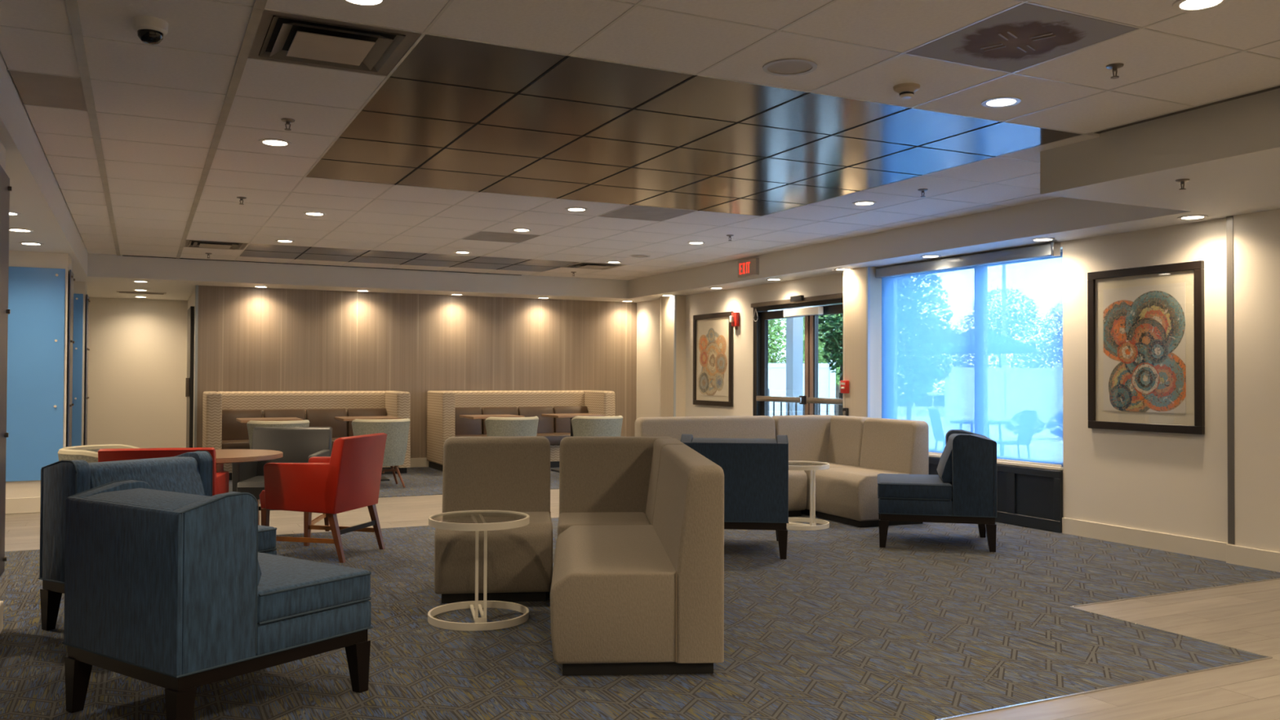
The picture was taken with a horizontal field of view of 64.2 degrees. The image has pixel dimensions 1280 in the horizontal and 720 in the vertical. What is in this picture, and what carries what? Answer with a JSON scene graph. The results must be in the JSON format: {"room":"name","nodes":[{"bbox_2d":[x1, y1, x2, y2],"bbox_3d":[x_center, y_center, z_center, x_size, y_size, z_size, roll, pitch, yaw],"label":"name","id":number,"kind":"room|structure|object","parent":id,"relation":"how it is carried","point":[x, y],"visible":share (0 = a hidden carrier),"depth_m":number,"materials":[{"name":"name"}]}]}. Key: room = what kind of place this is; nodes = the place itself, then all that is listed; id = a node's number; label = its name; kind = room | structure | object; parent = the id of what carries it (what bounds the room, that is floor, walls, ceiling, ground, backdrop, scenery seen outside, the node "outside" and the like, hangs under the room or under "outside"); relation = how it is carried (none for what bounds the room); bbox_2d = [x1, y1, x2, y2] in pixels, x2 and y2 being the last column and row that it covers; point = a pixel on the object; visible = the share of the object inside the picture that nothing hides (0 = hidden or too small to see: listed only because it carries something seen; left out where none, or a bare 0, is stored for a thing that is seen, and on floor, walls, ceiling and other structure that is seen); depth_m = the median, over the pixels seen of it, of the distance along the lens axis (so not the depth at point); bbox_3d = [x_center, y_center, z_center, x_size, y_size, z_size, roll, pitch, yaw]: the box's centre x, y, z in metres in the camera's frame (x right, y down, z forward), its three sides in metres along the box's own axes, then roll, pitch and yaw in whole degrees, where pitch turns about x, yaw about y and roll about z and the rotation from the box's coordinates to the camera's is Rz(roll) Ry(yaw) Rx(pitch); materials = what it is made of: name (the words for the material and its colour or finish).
{"room":"hotel lobby","nodes":[
{"label":"hotel lobby","id":0,"kind":"room"},
{"bbox_2d":[0,141,12,633],"bbox_3d":[-2.320,0.111,2.771,0.592,2.345,4.691,1,-1,-26],"label":"wall","id":1,"kind":"structure","parent":0,"point":[5,188],"depth_m":4.83,"materials":[{"name":"beige paint"}]},
{"bbox_2d":[4,250,75,514],"bbox_3d":[-5.590,0.200,9.369,0.662,2.345,0.581,1,-1,-26],"label":"wall","id":2,"kind":"structure","parent":0,"point":[40,334],"depth_m":9.15,"materials":[{"name":"blue paint"}]},
{"bbox_2d":[71,281,89,446],"bbox_3d":[-7.004,0.239,12.256,0.662,2.345,0.551,1,-1,-26],"label":"wall","id":3,"kind":"structure","parent":0,"point":[81,298],"depth_m":12.14,"materials":[{"name":"blue paint"}]},
{"bbox_2d":[87,297,187,448],"bbox_3d":[-8.161,0.093,14.554,3.340,2.700,0.120,1,-1,-26],"label":"wall","id":4,"kind":"structure","parent":0,"point":[137,353],"depth_m":14.89,"materials":[{"name":"beige paint"}]},
{"bbox_2d":[187,289,195,447],"bbox_3d":[-6.078,0.092,13.960,0.120,2.700,2.779,1,-1,-26],"label":"wall","id":5,"kind":"structure","parent":0,"point":[191,301],"depth_m":13.25,"materials":[{"name":"beige paint"}]},
{"bbox_2d":[185,306,194,447],"bbox_3d":[-6.059,0.373,13.675,0.089,2.130,1.000,1,-1,-26],"label":"door","id":6,"kind":"structure","parent":5,"relation":"in","point":[190,331],"depth_m":13.25,"materials":[{"name":"black metal"}]},
{"bbox_2d":[193,284,198,447],"bbox_3d":[-5.498,0.251,12.624,0.030,2.345,0.124,1,-1,-26],"label":"trim","id":7,"kind":"structure","parent":5,"relation":"attached to","point":[196,286],"depth_m":12.57,"materials":[{"name":"grey"}]},
{"bbox_2d":[196,285,636,457],"bbox_3d":[-2.782,0.105,13.959,6.020,2.700,0.120,1,-1,-26],"label":"wall","id":8,"kind":"structure","parent":0,"point":[250,339],"depth_m":13.76,"materials":[{"name":"wood"}]},
{"bbox_2d":[408,457,428,467],"bbox_3d":[-2.762,1.389,13.876,5.990,0.130,0.016,1,-1,-26],"label":"baseboard","id":9,"kind":"structure","parent":8,"relation":"attached to","point":[415,462],"depth_m":13.76,"materials":[{"name":"beige paint"}]},
{"bbox_2d":[0,0,1279,302],"bbox_3d":[-2.145,-1.310,7.653,10.850,0.148,18.800,1,-1,-26],"label":"ceiling","id":10,"kind":"structure","parent":0,"point":[664,121],"depth_m":5.38,"materials":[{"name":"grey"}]},
{"bbox_2d":[8,227,33,232],"bbox_3d":[-4.734,-0.991,7.784,0.184,0.006,0.184,1,-1,-26],"label":"recessed light","id":11,"kind":"object","parent":10,"relation":"in","point":[14,229],"visible":0.89,"depth_m":7.79,"materials":[{"name":"beige"}]},
{"bbox_2d":[18,241,44,245],"bbox_3d":[-5.130,-0.980,8.592,0.184,0.006,0.184,1,-1,-26],"label":"recessed light","id":12,"kind":"object","parent":10,"relation":"in","point":[21,242],"visible":1,"depth_m":8.59,"materials":[{"name":"beige"}]},
{"bbox_2d":[116,291,166,294],"bbox_3d":[-6.724,-0.904,13.757,0.600,0.010,0.220,1,-1,-26],"label":"ceiling vent","id":13,"kind":"object","parent":10,"relation":"in","point":[131,292],"visible":1,"depth_m":13.71,"materials":[{"name":"metal"}]},
{"bbox_2d":[132,15,168,44],"bbox_3d":[-1.881,-1.257,3.918,0.124,0.088,0.124,1,-1,-26],"label":"security camera","id":14,"kind":"object","parent":10,"relation":"attached to","point":[151,30],"visible":1,"depth_m":3.88,"materials":[{"name":"white plastic"}]},
{"bbox_2d":[183,240,248,249],"bbox_3d":[-4.456,-1.208,10.691,0.602,0.035,0.641,1,-1,-26],"label":"ceiling vent","id":15,"kind":"object","parent":10,"relation":"in","point":[191,243],"visible":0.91,"depth_m":10.66,"materials":[{"name":"black"}]},
{"bbox_2d":[257,138,291,146],"bbox_3d":[-2.128,-1.268,5.946,0.184,0.006,0.184,1,-1,-26],"label":"recessed light","id":16,"kind":"object","parent":10,"relation":"in","point":[270,142],"visible":1,"depth_m":5.95,"materials":[{"name":"beige"}]},
{"bbox_2d":[275,239,294,242],"bbox_3d":[-3.599,-1.205,10.336,0.184,0.006,0.184,1,-1,-26],"label":"recessed light","id":17,"kind":"object","parent":10,"relation":"in","point":[281,240],"visible":1,"depth_m":10.35,"materials":[{"name":"beige"}]},
{"bbox_2d":[280,118,294,130],"bbox_3d":[-1.873,-1.251,5.425,0.072,0.054,0.072,1,-1,-26],"label":"sprinkler","id":18,"kind":"object","parent":10,"relation":"attached to","point":[287,121],"visible":1,"depth_m":5.41,"materials":[{"name":"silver metal"}]},
{"bbox_2d":[302,211,325,215],"bbox_3d":[-2.737,-1.229,8.576,0.184,0.006,0.184,1,-1,-26],"label":"recessed light","id":19,"kind":"object","parent":10,"relation":"in","point":[308,213],"visible":1,"depth_m":8.56,"materials":[{"name":"beige"}]},
{"bbox_2d":[248,9,421,75],"bbox_3d":[-1.278,-1.296,4.201,0.602,0.035,0.641,1,-1,-26],"label":"ceiling vent","id":20,"kind":"object","parent":10,"relation":"in","point":[280,37],"visible":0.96,"depth_m":4.16,"materials":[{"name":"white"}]},
{"bbox_2d":[339,0,389,7],"bbox_3d":[-0.993,-1.298,3.651,0.184,0.006,0.184,1,-1,-26],"label":"recessed light","id":21,"kind":"object","parent":10,"relation":"in","point":[362,3],"visible":1,"depth_m":3.70,"materials":[{"name":"white plastic"}]},
{"bbox_2d":[511,228,531,231],"bbox_3d":[-1.101,-1.208,9.488,0.184,0.006,0.184,1,-1,-26],"label":"recessed light","id":22,"kind":"object","parent":10,"relation":"in","point":[513,229],"visible":1,"depth_m":9.47,"materials":[{"name":"beige"}]},
{"bbox_2d":[564,207,587,211],"bbox_3d":[-0.516,-1.225,8.294,0.184,0.006,0.184,1,-1,-26],"label":"recessed light","id":23,"kind":"object","parent":10,"relation":"in","point":[570,209],"visible":1,"depth_m":8.30,"materials":[{"name":"beige"}]},
{"bbox_2d":[564,262,626,269],"bbox_3d":[-0.571,-1.163,12.593,0.602,0.035,0.641,1,-1,-26],"label":"ceiling vent","id":24,"kind":"object","parent":10,"relation":"in","point":[582,264],"visible":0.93,"depth_m":12.58,"materials":[{"name":"black"}]},
{"bbox_2d":[629,254,650,257],"bbox_3d":[-0.002,-1.173,11.518,0.236,0.006,0.236,1,-1,-26],"label":"ceiling speaker","id":25,"kind":"object","parent":10,"relation":"attached to","point":[632,255],"visible":1,"depth_m":11.50,"materials":[{"name":"grey"}]},
{"bbox_2d":[737,257,759,277],"bbox_3d":[1.227,-1.044,11.567,0.048,0.190,0.390,1,-1,-26],"label":"exit sign","id":26,"kind":"object","parent":10,"relation":"attached to","point":[750,267],"visible":1,"depth_m":11.52,"materials":[{"name":"red"}]},
{"bbox_2d":[762,57,817,75],"bbox_3d":[0.655,-1.279,4.458,0.236,0.006,0.236,1,-1,-26],"label":"ceiling speaker","id":27,"kind":"object","parent":10,"relation":"attached to","point":[793,66],"visible":1,"depth_m":4.46,"materials":[{"name":"grey"}]},
{"bbox_2d":[767,61,812,73],"bbox_3d":[0.655,-1.280,4.458,0.196,0.001,0.196,1,-1,-26],"label":"grille","id":28,"kind":"object","parent":27,"relation":"attached to","point":[786,67],"depth_m":4.46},
{"bbox_2d":[852,200,876,205],"bbox_3d":[1.748,-1.221,7.944,0.184,0.006,0.184,1,-1,-26],"label":"recessed light","id":29,"kind":"object","parent":10,"relation":"in","point":[860,202],"visible":1,"depth_m":7.94,"materials":[{"name":"beige"}]},
{"bbox_2d":[893,83,919,98],"bbox_3d":[1.244,-1.249,4.758,0.124,0.052,0.124,1,-1,-26],"label":"smoke detector","id":30,"kind":"object","parent":10,"relation":"attached to","point":[905,91],"visible":1,"depth_m":4.73,"materials":[{"name":"beige plastic"}]},
{"bbox_2d":[920,254,941,257],"bbox_3d":[2.630,-0.938,9.229,0.184,0.006,0.184,1,-1,-26],"label":"recessed light","id":31,"kind":"object","parent":10,"relation":"in","point":[926,255],"visible":1,"depth_m":9.22,"materials":[{"name":"beige"}]},
{"bbox_2d":[981,96,1021,107],"bbox_3d":[1.773,-1.266,5.006,0.184,0.006,0.184,1,-1,-26],"label":"recessed light","id":32,"kind":"object","parent":10,"relation":"in","point":[1002,101],"visible":1,"depth_m":5.00,"materials":[{"name":"beige"}]},
{"bbox_2d":[906,3,1137,72],"bbox_3d":[1.520,-1.283,4.108,0.600,0.010,0.640,1,-1,-26],"label":"ceiling vent","id":33,"kind":"object","parent":10,"relation":"in","point":[1023,36],"visible":1,"depth_m":4.07,"materials":[{"name":"beige"}]},
{"bbox_2d":[1030,237,1055,241],"bbox_3d":[3.193,-0.954,8.080,0.184,0.006,0.184,1,-1,-26],"label":"recessed light","id":34,"kind":"object","parent":10,"relation":"in","point":[1041,239],"visible":1,"depth_m":8.08,"materials":[{"name":"beige"}]},
{"bbox_2d":[1106,62,1124,79],"bbox_3d":[2.059,-1.250,4.421,0.072,0.054,0.072,1,-1,-26],"label":"sprinkler","id":35,"kind":"object","parent":10,"relation":"attached to","point":[1115,66],"visible":1,"depth_m":4.41,"materials":[{"name":"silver metal"}]},
{"bbox_2d":[1177,214,1208,219],"bbox_3d":[3.756,-0.969,6.930,0.184,0.006,0.184,1,-1,-26],"label":"recessed light","id":36,"kind":"object","parent":10,"relation":"in","point":[1193,216],"visible":1,"depth_m":6.92,"materials":[{"name":"beige"}]},
{"bbox_2d":[1172,0,1229,12],"bbox_3d":[2.017,-1.286,3.667,0.184,0.006,0.184,1,-1,-26],"label":"recessed light","id":37,"kind":"object","parent":10,"relation":"in","point":[1182,6],"visible":1,"depth_m":3.69,"materials":[{"name":"beige"}]},
{"bbox_2d":[4,488,1279,719],"bbox_3d":[-2.201,1.419,7.589,10.750,0.120,18.800,1,-1,-26],"label":"floor","id":38,"kind":"structure","parent":0,"point":[1246,616],"depth_m":4.98,"materials":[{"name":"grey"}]},
{"bbox_2d":[228,466,559,503],"bbox_3d":[-2.029,1.435,12.454,5.938,0.009,3.188,1,-1,-26],"label":"carpet","id":39,"kind":"object","parent":38,"relation":"on","point":[418,481],"visible":0.02,"depth_m":11.68,"materials":[{"name":"carpet"}]},
{"bbox_2d":[235,417,303,422],"bbox_3d":[-4.218,1.037,11.595,0.660,0.740,0.600,1,-1,-26],"label":"dining table","id":40,"kind":"object","parent":39,"relation":"on","point":[273,419],"visible":0.31,"depth_m":11.45,"materials":[{"name":"brown wood"}]},
{"bbox_2d":[246,419,309,448],"bbox_3d":[-3.822,1.014,10.786,0.632,0.758,0.551,1,-1,-26],"label":"barrel chair","id":41,"kind":"object","parent":39,"relation":"on","point":[251,424],"visible":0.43,"depth_m":10.59,"materials":[{"name":"beige"}]},
{"bbox_2d":[202,391,410,479],"bbox_3d":[-4.137,0.909,12.705,2.380,1.030,0.860,1,-1,-26],"label":"banquette","id":42,"kind":"object","parent":39,"relation":"on","point":[397,403],"visible":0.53,"depth_m":12.83,"materials":[{"name":"beige fabric"}]},
{"bbox_2d":[222,408,262,439],"bbox_3d":[-4.907,0.793,12.545,0.497,0.370,0.130,1,-1,-26],"label":"leather cushion","id":43,"kind":"object","parent":42,"relation":"on","point":[232,429],"visible":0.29,"depth_m":12.47,"materials":[{"name":"leather"}]},
{"bbox_2d":[263,408,305,420],"bbox_3d":[-4.450,0.798,12.768,0.497,0.370,0.130,1,-1,-26],"label":"leather cushion","id":44,"kind":"object","parent":42,"relation":"on","point":[268,413],"visible":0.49,"depth_m":12.74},
{"bbox_2d":[306,408,346,437],"bbox_3d":[-3.993,0.803,12.992,0.497,0.370,0.130,1,-1,-26],"label":"leather cushion","id":45,"kind":"object","parent":42,"relation":"on","point":[320,417],"visible":0.67,"depth_m":12.97,"materials":[{"name":"leather"}]},
{"bbox_2d":[346,408,386,436],"bbox_3d":[-3.536,0.809,13.216,0.497,0.370,0.130,1,-1,-26],"label":"leather cushion","id":46,"kind":"object","parent":42,"relation":"on","point":[351,411],"visible":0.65,"depth_m":13.16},
{"bbox_2d":[334,416,400,480],"bbox_3d":[-3.231,1.048,12.078,0.660,0.740,0.600,1,-1,-26],"label":"dining table","id":47,"kind":"object","parent":39,"relation":"on","point":[339,418],"visible":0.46,"depth_m":11.96,"materials":[{"name":"brown wood"}]},
{"bbox_2d":[351,417,410,488],"bbox_3d":[-2.854,1.025,11.260,0.632,0.758,0.551,1,-1,-24],"label":"barrel chair","id":48,"kind":"object","parent":39,"relation":"on","point":[397,430],"visible":0.66,"depth_m":11.09,"materials":[{"name":"beige fabric"}]},
{"bbox_2d":[459,414,524,419],"bbox_3d":[-1.857,1.065,12.751,0.660,0.740,0.600,1,-1,-26],"label":"dining table","id":49,"kind":"object","parent":39,"relation":"on","point":[468,416],"visible":0.27,"depth_m":12.62,"materials":[{"name":"brown wood"}]},
{"bbox_2d":[484,416,538,436],"bbox_3d":[-1.492,1.042,11.961,0.632,0.758,0.551,1,-1,-26],"label":"barrel chair","id":50,"kind":"object","parent":39,"relation":"on","point":[495,426],"visible":0.46,"depth_m":11.74,"materials":[{"name":"beige fabric"}]},
{"bbox_2d":[426,390,615,471],"bbox_3d":[-1.605,0.939,13.945,2.440,1.030,0.860,1,-1,-26],"label":"banquette","id":51,"kind":"object","parent":39,"relation":"on","point":[441,405],"visible":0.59,"depth_m":13.96,"materials":[{"name":"beige fabric"}]},
{"bbox_2d":[454,407,481,435],"bbox_3d":[-2.394,0.822,13.775,0.512,0.370,0.130,1,-1,-26],"label":"leather cushion","id":52,"kind":"object","parent":51,"relation":"on","point":[463,426],"visible":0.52,"depth_m":13.75,"materials":[{"name":"leather"}]},
{"bbox_2d":[481,406,518,434],"bbox_3d":[-1.924,0.828,14.005,0.512,0.370,0.130,1,-1,-26],"label":"leather cushion","id":53,"kind":"object","parent":51,"relation":"on","point":[485,410],"visible":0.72,"depth_m":13.95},
{"bbox_2d":[517,406,554,433],"bbox_3d":[-1.454,0.833,14.235,0.512,0.370,0.130,1,-1,-26],"label":"leather cushion","id":54,"kind":"object","parent":51,"relation":"on","point":[545,424],"visible":0.74,"depth_m":14.22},
{"bbox_2d":[553,405,587,432],"bbox_3d":[-0.983,0.839,14.466,0.512,0.370,0.130,1,-1,-26],"label":"leather cushion","id":55,"kind":"object","parent":51,"relation":"on","point":[561,424],"visible":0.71,"depth_m":14.38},
{"bbox_2d":[541,413,605,472],"bbox_3d":[-0.869,1.076,13.235,0.660,0.740,0.600,1,-1,-26],"label":"dining table","id":56,"kind":"object","parent":39,"relation":"on","point":[573,415],"visible":0.48,"depth_m":13.11,"materials":[{"name":"brown wood"}]},
{"bbox_2d":[571,415,622,436],"bbox_3d":[-0.503,1.051,12.333,0.632,0.758,0.551,1,-1,-28],"label":"barrel chair","id":57,"kind":"object","parent":39,"relation":"on","point":[582,426],"visible":0.52,"depth_m":12.11,"materials":[{"name":"beige fabric"}]},
{"bbox_2d":[0,513,1279,719],"bbox_3d":[-0.367,1.342,6.050,8.588,0.009,5.498,1,-1,-26],"label":"carpet","id":58,"kind":"object","parent":38,"relation":"on","point":[932,623],"visible":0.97,"depth_m":4.74,"materials":[{"name":"grey carpet"}]},
{"bbox_2d":[57,444,139,462],"bbox_3d":[-3.521,0.952,6.719,0.551,0.758,0.632,0,-1,-6],"label":"barrel chair","id":59,"kind":"object","parent":58,"relation":"on","point":[89,453],"visible":0.22,"depth_m":6.48,"materials":[{"name":"beige fabric"}]},
{"bbox_2d":[38,450,276,630],"bbox_3d":[-2.375,0.897,5.059,0.829,0.832,0.746,0,-1,31],"label":"lounge chair","id":60,"kind":"object","parent":58,"relation":"on","point":[188,473],"visible":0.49,"depth_m":4.95,"materials":[{"name":"blue fabric"}]},
{"bbox_2d":[88,456,204,495],"bbox_3d":[-2.557,0.673,5.172,0.354,0.329,0.586,0,-1,31],"label":"cushion","id":61,"kind":"object","parent":60,"relation":"on","point":[182,474],"depth_m":5.18,"materials":[{"name":"blue fabric"}]},
{"bbox_2d":[257,524,275,551],"bbox_3d":[-2.365,0.897,5.053,0.802,0.117,0.736,0,-1,31],"label":"seat cushion","id":62,"kind":"object","parent":60,"relation":"on","point":[266,535],"depth_m":5.11,"materials":[{"name":"blue fabric"}]},
{"bbox_2d":[97,447,229,495],"bbox_3d":[-2.780,0.912,6.006,0.600,0.828,0.677,0,-1,-14],"label":"armchair","id":63,"kind":"object","parent":58,"relation":"on","point":[220,480],"visible":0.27,"depth_m":5.70,"materials":[{"name":"red leather"}]},
{"bbox_2d":[62,479,373,719],"bbox_3d":[-1.591,0.882,3.898,0.746,0.832,0.829,0,-1,35],"label":"lounge chair","id":64,"kind":"object","parent":58,"relation":"on","point":[175,592],"visible":1,"depth_m":3.57,"materials":[{"name":"blue fabric"}]},
{"bbox_2d":[83,488,261,586],"bbox_3d":[-1.712,0.654,3.725,0.586,0.329,0.354,0,-1,35],"label":"cushion","id":65,"kind":"object","parent":64,"relation":"on","point":[150,500],"depth_m":3.65,"materials":[{"name":"blue fabric"}]},
{"bbox_2d":[257,551,370,623],"bbox_3d":[-1.585,0.883,3.907,0.736,0.117,0.802,0,-1,35],"label":"seat cushion","id":66,"kind":"object","parent":64,"relation":"on","point":[291,590],"depth_m":3.86,"materials":[{"name":"blue fabric"}]},
{"bbox_2d":[215,448,283,472],"bbox_3d":[-2.713,0.967,6.520,0.806,0.735,0.806,1,-1,-26],"label":"round table","id":67,"kind":"object","parent":58,"relation":"on","point":[223,455],"visible":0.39,"depth_m":6.46,"materials":[{"name":"brown wood"}]},
{"bbox_2d":[231,426,332,543],"bbox_3d":[-2.724,0.940,7.775,0.600,0.828,0.677,0,-1,-5],"label":"armchair","id":68,"kind":"object","parent":58,"relation":"on","point":[297,444],"visible":0.42,"depth_m":8.00,"materials":[{"name":"fabric"}]},
{"bbox_2d":[259,432,386,563],"bbox_3d":[-2.211,0.931,7.099,0.677,0.828,0.600,0,-1,14],"label":"armchair","id":69,"kind":"object","parent":58,"relation":"on","point":[348,479],"visible":0.95,"depth_m":6.85,"materials":[{"name":"red leather"}]},
{"bbox_2d":[427,510,529,631],"bbox_3d":[-0.824,1.062,5.217,0.510,0.520,0.510,0,-1,-13],"label":"side table","id":70,"kind":"object","parent":58,"relation":"on","point":[481,624],"visible":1,"depth_m":5.08,"materials":[{"name":"beige metal"}]},
{"bbox_2d":[434,435,552,603],"bbox_3d":[-0.835,0.897,5.902,0.643,0.870,0.723,0,-1,-7],"label":"module","id":71,"kind":"object","parent":58,"relation":"on","point":[506,473],"visible":0.91,"depth_m":5.67,"materials":[{"name":"beige"}]},
{"bbox_2d":[557,436,685,536],"bbox_3d":[-0.115,0.901,5.946,0.717,0.870,0.717,0,-1,-4],"label":"sofa corner","id":72,"kind":"object","parent":58,"relation":"on","point":[603,480],"visible":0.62,"depth_m":6.12,"materials":[{"name":"beige"}]},
{"bbox_2d":[550,444,724,675],"bbox_3d":[-0.052,0.885,4.896,0.723,0.870,1.368,0,-1,-4],"label":"module","id":73,"kind":"object","parent":58,"relation":"on","point":[625,599],"visible":1,"depth_m":4.23,"materials":[{"name":"beige"}]},
{"bbox_2d":[635,415,807,516],"bbox_3d":[0.719,0.954,9.130,1.378,0.870,0.723,1,-1,-23],"label":"module","id":74,"kind":"object","parent":58,"relation":"on","point":[748,426],"visible":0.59,"depth_m":9.24,"materials":[{"name":"beige"}]},
{"bbox_2d":[680,433,788,559],"bbox_3d":[0.684,0.946,7.384,0.746,0.832,0.829,0,-1,6],"label":"lounge chair","id":75,"kind":"object","parent":58,"relation":"on","point":[756,470],"visible":0.74,"depth_m":6.96,"materials":[{"name":"blue fabric"}]},
{"bbox_2d":[691,437,777,443],"bbox_3d":[0.663,0.718,7.175,0.586,0.329,0.354,0,-1,6],"label":"cushion","id":76,"kind":"object","parent":75,"relation":"on","point":[695,440],"depth_m":7.06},
{"bbox_2d":[786,460,829,530],"bbox_3d":[1.319,1.121,8.492,0.510,0.520,0.510,-1,-1,44],"label":"side table","id":77,"kind":"object","parent":58,"relation":"on","point":[793,465],"visible":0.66,"depth_m":8.38,"materials":[{"name":"beige metal"}]},
{"bbox_2d":[771,414,871,515],"bbox_3d":[1.698,0.964,9.540,0.717,0.870,0.717,1,-1,-23],"label":"sofa corner","id":78,"kind":"object","parent":58,"relation":"on","point":[836,441],"visible":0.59,"depth_m":9.64,"materials":[{"name":"beige"}]},
{"bbox_2d":[812,417,928,527],"bbox_3d":[1.980,0.955,8.854,0.723,0.870,0.748,1,-1,-23],"label":"module","id":79,"kind":"object","parent":58,"relation":"on","point":[848,495],"visible":0.78,"depth_m":8.69,"materials":[{"name":"beige"}]},
{"bbox_2d":[877,429,997,551],"bbox_3d":[2.219,0.957,7.701,0.829,0.832,0.746,0,-1,13],"label":"lounge chair","id":80,"kind":"object","parent":58,"relation":"on","point":[964,490],"visible":1,"depth_m":7.33,"materials":[{"name":"blue fabric"}]},
{"bbox_2d":[877,473,952,499],"bbox_3d":[2.208,0.957,7.703,0.802,0.117,0.736,0,-1,13],"label":"seat cushion","id":81,"kind":"object","parent":80,"relation":"on","point":[890,486],"depth_m":7.40,"materials":[{"name":"fabric"}]},
{"bbox_2d":[936,433,991,483],"bbox_3d":[2.428,0.732,7.656,0.354,0.329,0.586,0,-1,13],"label":"cushion","id":82,"kind":"object","parent":80,"relation":"on","point":[944,468],"depth_m":7.54,"materials":[{"name":"fabric"}]},
{"bbox_2d":[635,217,1227,542],"bbox_3d":[2.614,0.065,9.965,0.160,2.700,18.800,1,-1,-26],"label":"wall","id":83,"kind":"structure","parent":0,"point":[1172,483],"depth_m":7.75,"materials":[{"name":"beige paint"}]},
{"bbox_2d":[659,294,685,417],"bbox_3d":[0.442,0.297,14.004,0.186,2.345,0.438,1,-1,-26],"label":"column","id":84,"kind":"structure","parent":83,"relation":"attached to","point":[672,308],"depth_m":13.86,"materials":[{"name":"grey"}]},
{"bbox_2d":[693,311,733,406],"bbox_3d":[0.937,-0.007,13.170,0.035,1.190,0.980,1,-1,-26],"label":"framed art","id":85,"kind":"object","parent":83,"relation":"attached to","point":[713,333],"visible":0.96,"depth_m":13.15,"materials":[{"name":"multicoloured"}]},
{"bbox_2d":[697,322,727,395],"bbox_3d":[0.937,-0.007,13.170,0.003,0.934,0.736,1,-1,-26],"label":"print","id":86,"kind":"object","parent":85,"relation":"attached to","point":[712,336],"depth_m":13.17},
{"bbox_2d":[729,312,739,329],"bbox_3d":[1.170,-0.484,12.650,0.085,0.210,0.110,1,-1,-26],"label":"fire alarm","id":87,"kind":"object","parent":83,"relation":"attached to","point":[735,317],"visible":1,"depth_m":12.62,"materials":[{"name":"red plastic"}]},
{"bbox_2d":[751,293,843,416],"bbox_3d":[1.875,0.358,11.331,0.240,2.150,2.170,1,-1,-26],"label":"door","id":88,"kind":"structure","parent":83,"relation":"in","point":[798,340],"depth_m":11.52,"materials":[{"name":"glass"}]},
{"bbox_2d":[839,380,848,393],"bbox_3d":[2.083,0.275,10.413,0.054,0.130,0.107,1,-1,-26],"label":"station","id":89,"kind":"object","parent":83,"relation":"attached to","point":[843,384],"visible":1,"depth_m":10.38,"materials":[{"name":"red plastic"}]},
{"bbox_2d":[842,408,848,415],"bbox_3d":[2.095,0.550,10.406,0.033,0.120,0.070,1,-1,-26],"label":"card reader","id":90,"kind":"object","parent":83,"relation":"attached to","point":[845,411],"visible":0.58,"depth_m":10.38,"materials":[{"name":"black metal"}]},
{"bbox_2d":[843,266,881,417],"bbox_3d":[2.245,0.247,10.322,0.186,2.345,0.398,1,-1,-26],"label":"column","id":91,"kind":"structure","parent":83,"relation":"attached to","point":[862,291],"depth_m":10.20,"materials":[{"name":"grey"}]},
{"bbox_2d":[928,248,1062,471],"bbox_3d":[2.942,0.006,9.269,0.175,1.800,2.340,1,-1,-26],"label":"window","id":92,"kind":"structure","parent":83,"relation":"in","point":[1037,466],"depth_m":8.49,"materials":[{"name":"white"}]},
{"bbox_2d":[875,242,1062,466],"bbox_3d":[2.847,-0.028,9.219,0.100,1.805,2.328,1,-1,-26],"label":"roller shade","id":93,"kind":"object","parent":92,"relation":"attached to","point":[973,344],"visible":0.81,"depth_m":8.97,"materials":[{"name":"fabric"}]},
{"bbox_2d":[928,457,1062,533],"bbox_3d":[2.885,1.151,9.164,0.035,0.493,2.226,1,-1,-26],"label":"wainscot","id":94,"kind":"structure","parent":83,"relation":"attached to","point":[1027,497],"depth_m":8.46,"materials":[{"name":"black"}]},
{"bbox_2d":[1062,517,1227,561],"bbox_3d":[3.693,1.317,7.532,0.016,0.130,1.408,1,-1,-26],"label":"baseboard","id":95,"kind":"structure","parent":83,"relation":"attached to","point":[1211,549],"depth_m":7.47,"materials":[{"name":"beige paint"}]},
{"bbox_2d":[1087,260,1204,434],"bbox_3d":[3.706,-0.081,7.515,0.035,1.210,0.950,1,-1,-26],"label":"framed art","id":96,"kind":"object","parent":83,"relation":"attached to","point":[1146,348],"visible":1,"depth_m":7.48,"materials":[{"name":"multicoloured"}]},
{"bbox_2d":[1102,282,1186,413],"bbox_3d":[3.706,-0.081,7.515,0.003,0.929,0.684,1,-1,-26],"label":"print","id":97,"kind":"object","parent":96,"relation":"attached to","point":[1144,323],"depth_m":7.50},
{"bbox_2d":[1226,215,1235,544],"bbox_3d":[4.003,0.133,6.884,0.052,2.210,0.047,1,-1,-26],"label":"trim","id":98,"kind":"structure","parent":83,"relation":"attached to","point":[1229,220],"depth_m":6.87,"materials":[{"name":"grey"}]},
{"bbox_2d":[1040,88,1279,211],"bbox_3d":[4.316,-1.159,3.755,1.370,0.279,5.920,1,-1,-26],"label":"ceiling soffit","id":99,"kind":"structure","parent":0,"point":[1228,152],"depth_m":5.54,"materials":[{"name":"white paint"}]},
{"bbox_2d":[1175,178,1189,190],"bbox_3d":[2.998,-0.969,5.635,0.072,0.054,0.072,1,-1,-26],"label":"sprinkler","id":100,"kind":"object","parent":99,"relation":"attached to","point":[1182,181],"visible":1,"depth_m":5.63,"materials":[{"name":"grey metal"}]},
{"bbox_2d":[1227,208,1279,552],"bbox_3d":[5.324,0.164,4.190,0.050,2.345,6.047,1,-1,-26],"label":"wall","id":101,"kind":"structure","parent":0,"point":[1256,235],"depth_m":6.71,"materials":[{"name":"beige paint"}]},
{"bbox_2d":[1226,544,1279,572],"bbox_3d":[5.288,1.271,4.160,0.016,0.130,6.052,1,-1,-26],"label":"baseboard","id":102,"kind":"structure","parent":101,"relation":"attached to","point":[1237,555],"depth_m":6.71,"materials":[{"name":"beige paint"}]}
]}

